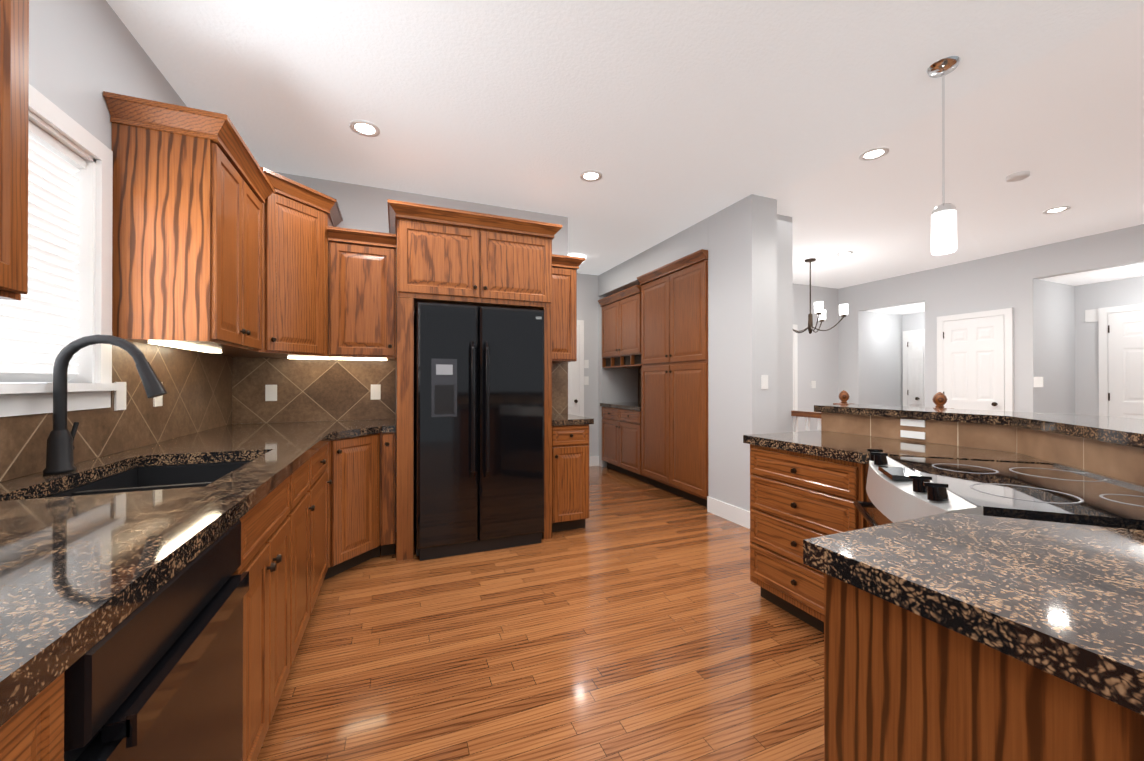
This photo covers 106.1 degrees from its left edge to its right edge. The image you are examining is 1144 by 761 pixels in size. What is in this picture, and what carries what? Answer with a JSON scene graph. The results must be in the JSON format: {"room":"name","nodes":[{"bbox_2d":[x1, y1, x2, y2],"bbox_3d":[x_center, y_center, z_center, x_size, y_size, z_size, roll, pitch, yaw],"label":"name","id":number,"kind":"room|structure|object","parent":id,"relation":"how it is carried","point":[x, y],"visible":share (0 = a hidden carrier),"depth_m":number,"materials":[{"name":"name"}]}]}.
{"room":"kitchen","nodes":[
{"label":"kitchen","id":0,"kind":"room"},
{"bbox_2d":[0,0,231,481],"bbox_3d":[-1.262,-0.171,-0.019,0.159,2.780,6.950,0,0,-22],"label":"wall","id":1,"kind":"structure","parent":0,"point":[197,397],"depth_m":1.76,"materials":[{"name":"tile"}]},
{"bbox_2d":[0,0,28,299],"bbox_3d":[-1.128,-0.665,0.313,0.350,0.970,1.260,0,0,-22],"label":"upper cabinet","id":2,"kind":"object","parent":1,"relation":"attached to","point":[14,67],"visible":1,"depth_m":0.89,"materials":[{"name":"brown wood"}]},
{"bbox_2d":[0,84,124,416],"bbox_3d":[-1.772,-0.419,1.297,0.195,1.055,1.010,0,0,-22],"label":"window","id":3,"kind":"structure","parent":1,"relation":"in","point":[90,385],"depth_m":1.68,"materials":[{"name":"white wood"}]},
{"bbox_2d":[0,121,85,381],"bbox_3d":[-1.776,-0.426,1.295,0.065,0.864,0.796,0,0,-22],"label":"window blinds","id":4,"kind":"object","parent":3,"relation":"attached to","point":[35,328],"visible":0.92,"depth_m":1.52,"materials":[{"name":"white plastic"}]},
{"bbox_2d":[114,382,125,410],"bbox_3d":[-1.925,0.066,1.834,0.006,0.120,0.072,0,0,-22],"label":"outlet","id":5,"kind":"object","parent":1,"relation":"attached to","point":[120,397],"depth_m":1.83,"materials":[{"name":"white plastic"}]},
{"bbox_2d":[153,382,162,406],"bbox_3d":[-2.042,0.067,2.122,0.006,0.120,0.072,0,0,-22],"label":"outlet","id":6,"kind":"object","parent":1,"relation":"attached to","point":[157,401],"depth_m":2.12,"materials":[{"name":"white plastic"}]},
{"bbox_2d":[103,91,274,351],"bbox_3d":[-1.855,-0.670,2.179,0.408,0.995,0.791,0,0,-22],"label":"upper cabinet","id":7,"kind":"object","parent":1,"relation":"attached to","point":[193,189],"visible":1,"depth_m":1.88,"materials":[{"name":"brown wood"}]},
{"bbox_2d":[148,341,221,352],"bbox_3d":[-1.942,-0.167,2.188,0.060,0.012,0.650,0,0,-22],"label":"under-cabinet light","id":8,"kind":"object","parent":7,"relation":"attached to","point":[177,345],"depth_m":2.10,"materials":[{"name":"white plastic"}]},
{"bbox_2d":[197,167,342,357],"bbox_3d":[-1.980,-0.718,2.886,0.708,1.095,0.725,0,0,-22],"label":"upper cabinet","id":9,"kind":"object","parent":1,"relation":"attached to","point":[298,218],"visible":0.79,"depth_m":2.78,"materials":[{"name":"brown wood"}]},
{"bbox_2d":[288,357,386,360],"bbox_3d":[-1.742,-0.163,3.224,0.650,0.012,0.060,0,0,-22],"label":"under-cabinet light","id":10,"kind":"object","parent":9,"relation":"attached to","point":[288,357],"depth_m":3.22,"materials":[{"name":"white plastic"}]},
{"bbox_2d":[274,172,567,529],"bbox_3d":[-1.341,-0.158,3.619,2.750,2.780,0.150,0,0,-22],"label":"wall","id":11,"kind":"structure","parent":0,"point":[361,207],"depth_m":3.48,"materials":[{"name":"grey paint"}]},
{"bbox_2d":[265,385,276,400],"bbox_3d":[-2.216,0.091,3.168,0.072,0.120,0.007,0,0,-22],"label":"outlet","id":12,"kind":"object","parent":11,"relation":"attached to","point":[270,390],"depth_m":3.16,"materials":[{"name":"white plastic"}]},
{"bbox_2d":[327,226,395,359],"bbox_3d":[-1.558,-0.617,3.231,0.441,0.895,0.403,0,0,-22],"label":"upper cabinet","id":13,"kind":"object","parent":11,"relation":"attached to","point":[362,293],"visible":0.98,"depth_m":3.09,"materials":[{"name":"brown wood"}]},
{"bbox_2d":[371,384,380,399],"bbox_3d":[-1.567,0.092,3.431,0.072,0.120,0.007,0,0,-22],"label":"outlet","id":14,"kind":"object","parent":11,"relation":"attached to","point":[375,388],"depth_m":3.43,"materials":[{"name":"white plastic"}]},
{"bbox_2d":[232,357,567,423],"bbox_3d":[-1.238,0.057,3.574,2.588,0.509,0.008,0,0,-22],"label":"backsplash","id":15,"kind":"structure","parent":11,"relation":"attached to","point":[321,390],"depth_m":3.28,"materials":[{"name":"tile"}]},
{"bbox_2d":[552,254,585,362],"bbox_3d":[-0.132,-0.609,3.810,0.373,0.885,0.403,0,0,-22],"label":"upper cabinet","id":16,"kind":"object","parent":11,"relation":"attached to","point":[564,308],"visible":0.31,"depth_m":3.68,"materials":[{"name":"brown wood"}]},
{"bbox_2d":[256,466,823,760],"bbox_3d":[1.636,1.256,3.338,11.500,0.050,11.000,0,0,-22],"label":"floor","id":17,"kind":"structure","parent":0,"point":[634,619],"depth_m":1.92,"materials":[{"name":"brown wood"}]},
{"bbox_2d":[0,672,63,760],"bbox_3d":[-0.766,0.781,-0.088,0.720,0.876,1.076,0,0,-22],"label":"base cabinet","id":18,"kind":"object","parent":17,"relation":"on","point":[32,729],"visible":0.71,"depth_m":0.47,"materials":[{"name":"brown wood"}]},
{"bbox_2d":[0,419,395,726],"bbox_3d":[-1.061,0.326,1.133,1.095,0.045,4.657,0,0,-22],"label":"countertop","id":19,"kind":"structure","parent":18,"relation":"on","point":[81,575],"depth_m":0.86,"materials":[{"name":"black stone"}]},
{"bbox_2d":[43,334,167,474],"bbox_3d":[-1.585,0.074,1.479,0.311,0.460,0.102,0,0,-22],"label":"faucet","id":20,"kind":"object","parent":19,"relation":"on","point":[60,447],"visible":1,"depth_m":1.42,"materials":[{"name":"black metal"}]},
{"bbox_2d":[44,460,252,497],"bbox_3d":[-1.409,0.450,1.490,0.525,0.194,0.800,0,0,-22],"label":"sink","id":21,"kind":"object","parent":19,"relation":"in","point":[145,478],"visible":0.06,"depth_m":1.76,"materials":[{"name":"black"}]},
{"bbox_2d":[64,520,248,760],"bbox_3d":[-1.010,0.786,0.724,0.638,0.871,0.600,0,0,-22],"label":"dishwasher","id":22,"kind":"object","parent":17,"relation":"on","point":[157,675],"visible":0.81,"depth_m":0.76,"materials":[{"name":"black metal"}]},
{"bbox_2d":[232,519,295,760],"bbox_3d":[-1.313,0.894,1.257,0.720,0.661,0.600,0,0,-22],"label":"base cabinet","id":23,"kind":"object","parent":17,"relation":"on","point":[284,543],"depth_m":1.35,"materials":[{"name":"brown wood"}]},
{"bbox_2d":[239,495,315,652],"bbox_3d":[-1.501,0.895,1.721,0.720,0.661,0.400,0,0,-22],"label":"base cabinet","id":24,"kind":"object","parent":17,"relation":"on","point":[276,510],"depth_m":1.85,"materials":[{"name":"brown wood"}]},
{"bbox_2d":[259,443,331,598],"bbox_3d":[-1.683,0.790,2.170,0.720,0.876,0.568,0,0,-22],"label":"base cabinet","id":25,"kind":"object","parent":17,"relation":"on","point":[311,478],"depth_m":2.23,"materials":[{"name":"brown wood"}]},
{"bbox_2d":[323,433,380,580],"bbox_3d":[-1.825,0.792,2.879,0.992,0.875,0.842,0,0,-22],"label":"base cabinet","id":26,"kind":"object","parent":17,"relation":"on","point":[353,468],"visible":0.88,"depth_m":2.74,"materials":[{"name":"brown wood"}]},
{"bbox_2d":[380,432,395,555],"bbox_3d":[-1.363,0.793,3.200,0.096,0.875,0.595,0,0,-22],"label":"base cabinet","id":27,"kind":"object","parent":17,"relation":"on","point":[388,493],"visible":0.96,"depth_m":2.95,"materials":[{"name":"brown wood"}]},
{"bbox_2d":[387,199,561,560],"bbox_3d":[-0.777,0.017,3.393,1.239,2.430,0.685,0,0,-22],"label":"surround","id":28,"kind":"object","parent":17,"relation":"on","point":[452,256],"visible":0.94,"depth_m":3.08,"materials":[{"name":"brown wood"}]},
{"bbox_2d":[413,302,544,560],"bbox_3d":[-0.739,0.349,3.356,0.910,1.765,0.746,0,0,-22],"label":"fridge","id":29,"kind":"object","parent":17,"relation":"on","point":[478,470],"visible":1,"depth_m":3.06,"materials":[{"name":"black metal"}]},
{"bbox_2d":[552,424,588,531],"bbox_3d":[-0.111,0.795,3.708,0.340,0.875,0.595,0,0,-22],"label":"base cabinet","id":30,"kind":"object","parent":17,"relation":"on","point":[570,477],"visible":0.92,"depth_m":3.46,"materials":[{"name":"brown wood"}]},
{"bbox_2d":[552,414,593,425],"bbox_3d":[-0.102,0.335,3.719,0.368,0.045,0.587,0,0,-22],"label":"countertop","id":31,"kind":"structure","parent":30,"relation":"on","point":[563,419],"depth_m":3.48,"materials":[{"name":"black stone"}]},
{"bbox_2d":[598,302,637,466],"bbox_3d":[0.685,0.050,6.350,0.600,2.385,0.105,0,0,-22],"label":"wall","id":32,"kind":"structure","parent":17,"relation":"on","point":[617,385],"depth_m":6.27,"materials":[{"name":"grey paint"}]},
{"bbox_2d":[602,406,647,482],"bbox_3d":[0.895,0.803,5.772,0.644,0.875,1.075,0,0,-22],"label":"base cabinet","id":33,"kind":"object","parent":17,"relation":"on","point":[621,440],"visible":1,"depth_m":5.58,"materials":[{"name":"brown wood"}]},
{"bbox_2d":[600,402,640,410],"bbox_3d":[0.897,0.343,5.786,0.630,0.045,1.095,0,0,-22],"label":"countertop","id":34,"kind":"structure","parent":33,"relation":"on","point":[631,405],"depth_m":5.74,"materials":[{"name":"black stone"}]},
{"bbox_2d":[637,249,707,506],"bbox_3d":[1.308,0.002,4.718,0.673,2.470,1.185,0,0,-22],"label":"pantry","id":35,"kind":"object","parent":17,"relation":"on","point":[674,377],"visible":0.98,"depth_m":4.50,"materials":[{"name":"brown wood"}]},
{"bbox_2d":[750,444,868,632],"bbox_3d":[1.457,0.789,2.029,0.630,0.875,1.075,0,0,-22],"label":"base cabinet","id":36,"kind":"object","parent":17,"relation":"on","point":[796,499],"visible":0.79,"depth_m":2.13,"materials":[{"name":"brown wood"}]},
{"bbox_2d":[743,430,1052,464],"bbox_3d":[1.573,0.328,1.742,0.640,0.045,1.738,0,0,-22],"label":"countertop","id":37,"kind":"structure","parent":36,"relation":"on","point":[834,445],"depth_m":2.00,"materials":[{"name":"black stone"}]},
{"bbox_2d":[791,390,953,431],"bbox_3d":[2.277,0.656,3.623,0.110,1.152,1.518,0,0,-22],"label":"stair railing","id":38,"kind":"object","parent":17,"relation":"on","point":[939,399],"visible":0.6,"depth_m":3.80,"materials":[{"name":"brown wood"}]},
{"bbox_2d":[821,412,1143,484],"bbox_3d":[1.211,0.707,1.425,1.790,1.035,2.030,0,0,-22],"label":"wall","id":39,"kind":"structure","parent":17,"relation":"on","point":[1123,462],"depth_m":1.82,"materials":[{"name":"beige tile"}]},
{"bbox_2d":[900,419,924,438],"bbox_3d":[1.728,0.245,2.182,0.006,0.095,0.110,0,0,-22],"label":"outlet","id":40,"kind":"object","parent":39,"relation":"attached to","point":[912,434],"visible":1,"depth_m":2.18,"materials":[{"name":"white plastic"}]},
{"bbox_2d":[814,404,1143,447],"bbox_3d":[1.329,0.169,1.361,2.100,0.040,2.300,0,0,-22],"label":"bar","id":41,"kind":"object","parent":39,"relation":"on","point":[1122,431],"visible":0.9,"depth_m":1.80,"materials":[{"name":"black stone"}]},
{"bbox_2d":[824,573,1143,760],"bbox_3d":[1.008,0.784,0.626,0.870,0.875,0.724,0,0,-22],"label":"base cabinet","id":42,"kind":"object","parent":17,"relation":"on","point":[901,684],"depth_m":0.63,"materials":[{"name":"brown wood"}]},
{"bbox_2d":[803,512,1143,715],"bbox_3d":[1.014,0.325,0.834,1.080,0.045,0.839,0,0,-22],"label":"countertop","id":43,"kind":"structure","parent":42,"relation":"on","point":[1064,601],"depth_m":0.65,"materials":[{"name":"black stone"}]},
{"bbox_2d":[853,449,1143,529],"bbox_3d":[1.291,0.745,1.298,0.636,0.957,0.760,0,0,23],"label":"range","id":44,"kind":"object","parent":17,"relation":"on","point":[898,488],"visible":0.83,"depth_m":1.20,"materials":[{"name":"black"}]},
{"bbox_2d":[577,273,604,456],"bbox_3d":[0.095,-0.148,6.236,2.180,2.780,0.120,0,0,-22],"label":"wall","id":45,"kind":"structure","parent":0,"point":[588,297],"depth_m":6.25,"materials":[{"name":"grey paint"}]},
{"bbox_2d":[568,320,583,416],"bbox_3d":[-0.241,0.189,5.971,0.910,2.105,0.111,0,0,-22],"label":"hall door","id":46,"kind":"structure","parent":45,"relation":"in","point":[575,387],"depth_m":6.13,"materials":[{"name":"white wood"}]},
{"bbox_2d":[584,376,588,384],"bbox_3d":[0.207,0.002,6.212,0.070,0.120,0.007,0,0,-22],"label":"outlet","id":47,"kind":"object","parent":45,"relation":"attached to","point":[586,378],"depth_m":6.21,"materials":[{"name":"white plastic"}]},
{"bbox_2d":[584,360,588,367],"bbox_3d":[0.207,-0.238,6.213,0.070,0.120,0.007,0,0,-22],"label":"outlet","id":48,"kind":"object","parent":45,"relation":"attached to","point":[586,362],"depth_m":6.21,"materials":[{"name":"white plastic"}]},
{"bbox_2d":[589,456,598,465],"bbox_3d":[0.560,1.173,6.347,0.830,0.140,0.015,0,0,-22],"label":"baseboard","id":49,"kind":"structure","parent":45,"relation":"attached to","point":[593,460],"depth_m":6.24,"materials":[{"name":"white wood"}]},
{"bbox_2d":[106,0,1143,288],"bbox_3d":[1.636,-1.599,3.349,11.500,0.100,11.000,0,0,-22],"label":"ceiling","id":50,"kind":"structure","parent":0,"point":[668,118],"depth_m":2.45,"materials":[{"name":"white paint"}]},
{"bbox_2d":[349,120,379,136],"bbox_3d":[-1.270,-1.547,2.636,0.167,0.007,0.182,0,0,-22],"label":"recessed light","id":51,"kind":"object","parent":50,"relation":"in","point":[364,128],"depth_m":2.64,"materials":[{"name":"white"}]},
{"bbox_2d":[568,253,585,262],"bbox_3d":[0.034,-1.496,5.353,0.280,0.090,0.280,0,0,-22],"label":"light","id":52,"kind":"object","parent":50,"relation":"attached to","point":[578,255],"visible":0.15,"depth_m":5.22,"materials":[{"name":"white glass"}]},
{"bbox_2d":[580,170,601,181],"bbox_3d":[0.143,-1.545,3.242,0.166,0.007,0.180,0,0,-22],"label":"recessed light","id":53,"kind":"object","parent":50,"relation":"in","point":[589,175],"depth_m":3.24,"materials":[{"name":"white"}]},
{"bbox_2d":[793,258,848,333],"bbox_3d":[3.025,-1.065,5.512,0.785,0.950,0.752,0,0,-22],"label":"chandelier","id":54,"kind":"object","parent":50,"relation":"hanging from","point":[819,311],"visible":0.83,"depth_m":5.43,"materials":[{"name":"white glass"}]},
{"bbox_2d":[837,251,852,255],"bbox_3d":[3.296,-1.538,5.198,0.179,0.007,0.175,0,0,-22],"label":"recessed light","id":55,"kind":"object","parent":50,"relation":"in","point":[847,252],"depth_m":5.21,"materials":[{"name":"white"}]},
{"bbox_2d":[859,147,888,160],"bbox_3d":[2.057,-1.546,2.931,0.175,0.007,0.175,0,0,-22],"label":"recessed light","id":56,"kind":"object","parent":50,"relation":"in","point":[875,153],"depth_m":2.93,"materials":[{"name":"white"}]},
{"bbox_2d":[926,56,960,254],"bbox_3d":[1.832,-1.090,2.121,0.130,0.924,0.130,0,0,-22],"label":"pendant light","id":57,"kind":"object","parent":50,"relation":"hanging from","point":[943,228],"visible":0.94,"depth_m":2.10,"materials":[{"name":"white glass"}]},
{"bbox_2d":[1006,171,1029,181],"bbox_3d":[3.354,-1.531,3.237,0.130,0.036,0.128,0,0,-22],"label":"smoke detector","id":58,"kind":"object","parent":50,"relation":"attached to","point":[1017,176],"visible":1,"depth_m":3.21,"materials":[{"name":"white plastic"}]},
{"bbox_2d":[1042,206,1070,213],"bbox_3d":[4.372,-1.542,3.883,0.183,0.007,0.168,0,0,-22],"label":"recessed light","id":59,"kind":"object","parent":50,"relation":"in","point":[1062,208],"depth_m":3.89,"materials":[{"name":"white"}]},
{"bbox_2d":[598,218,707,296],"bbox_3d":[1.180,-0.151,5.317,0.740,2.780,2.400,0,0,-22],"label":"wall","id":60,"kind":"structure","parent":0,"point":[628,272],"depth_m":4.94,"materials":[{"name":"grey paint"}]},
{"bbox_2d":[598,285,641,368],"bbox_3d":[0.881,-0.662,5.772,0.673,0.965,1.075,0,0,-22],"label":"wall cabinet","id":61,"kind":"object","parent":60,"relation":"attached to","point":[621,329],"visible":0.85,"depth_m":5.61,"materials":[{"name":"brown wood"}]},
{"bbox_2d":[638,368,640,401],"bbox_3d":[1.187,0.071,5.894,0.010,0.500,1.075,0,0,-22],"label":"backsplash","id":62,"kind":"structure","parent":60,"relation":"attached to","point":[639,384],"depth_m":6.35,"materials":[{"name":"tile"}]},
{"bbox_2d":[708,194,792,510],"bbox_3d":[1.733,-0.156,3.955,0.740,2.780,0.540,0,0,-22],"label":"wall","id":63,"kind":"structure","parent":0,"point":[750,290],"depth_m":3.75,"materials":[{"name":"grey paint"}]},
{"bbox_2d":[707,496,749,528],"bbox_3d":[1.386,1.163,3.801,0.015,0.140,0.555,0,0,-22],"label":"baseboard","id":64,"kind":"structure","parent":63,"relation":"attached to","point":[734,514],"depth_m":3.78,"materials":[{"name":"white wood"}]},
{"bbox_2d":[761,375,767,388],"bbox_3d":[1.669,0.013,3.633,0.180,0.120,0.008,0,0,-22],"label":"outlet","id":65,"kind":"object","parent":63,"relation":"attached to","point":[764,378],"depth_m":3.61,"materials":[{"name":"white plastic"}]},
{"bbox_2d":[793,283,837,431],"bbox_3d":[2.925,-0.146,6.630,3.480,2.780,0.120,0,0,-22],"label":"wall","id":66,"kind":"structure","parent":0,"point":[818,357],"depth_m":6.99,"materials":[{"name":"grey paint"}]},
{"bbox_2d":[793,324,797,410],"bbox_3d":[3.113,0.181,6.620,0.950,2.125,0.032,0,0,-22],"label":"french door","id":67,"kind":"structure","parent":66,"relation":"in","point":[795,370],"depth_m":6.77,"materials":[{"name":"white wood"}]},
{"bbox_2d":[811,381,815,387],"bbox_3d":[3.906,0.065,6.958,0.100,0.120,0.008,0,0,-22],"label":"outlet","id":68,"kind":"object","parent":66,"relation":"attached to","point":[813,383],"depth_m":6.95,"materials":[{"name":"white plastic"}]},
{"bbox_2d":[838,224,1143,415],"bbox_3d":[6.495,-0.157,3.763,1.220,2.780,8.120,0,0,-22],"label":"wall","id":69,"kind":"structure","parent":0,"point":[1050,294],"depth_m":5.28,"materials":[{"name":"grey paint"}]},
{"bbox_2d":[903,329,924,406],"bbox_3d":[5.716,0.207,6.827,0.111,2.075,0.884,0,0,-22],"label":"door","id":70,"kind":"structure","parent":69,"relation":"in","point":[913,368],"depth_m":7.08,"materials":[{"name":"white paint"}]},
{"bbox_2d":[937,308,1013,411],"bbox_3d":[5.079,0.187,5.473,0.111,2.105,0.773,0,0,-22],"label":"door","id":71,"kind":"structure","parent":69,"relation":"in","point":[975,360],"depth_m":5.43,"materials":[{"name":"white wood"}]},
{"bbox_2d":[904,266,1143,310],"bbox_3d":[5.657,-1.130,5.538,0.320,0.100,2.553,0,0,-22],"label":"ceiling","id":72,"kind":"structure","parent":69,"relation":"attached to","point":[1138,270],"depth_m":4.57,"materials":[{"name":"white paint"}]},
{"bbox_2d":[1034,377,1043,386],"bbox_3d":[5.355,0.017,4.937,0.008,0.120,0.080,0,0,-22],"label":"outlet","id":73,"kind":"object","parent":69,"relation":"attached to","point":[1038,381],"depth_m":4.93,"materials":[{"name":"white plastic"}]},
{"bbox_2d":[1085,309,1097,322],"bbox_3d":[6.326,-0.787,5.201,0.012,0.150,0.160,0,0,-22],"label":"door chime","id":74,"kind":"object","parent":69,"relation":"in","point":[1091,315],"visible":0.64,"depth_m":5.22,"materials":[{"name":"white plastic"}]},
{"bbox_2d":[1098,303,1143,418],"bbox_3d":[6.463,0.184,4.724,0.111,2.105,0.910,0,0,-22],"label":"door","id":75,"kind":"structure","parent":69,"relation":"in","point":[1121,363],"depth_m":4.99,"materials":[{"name":"white wood"}]}
]}

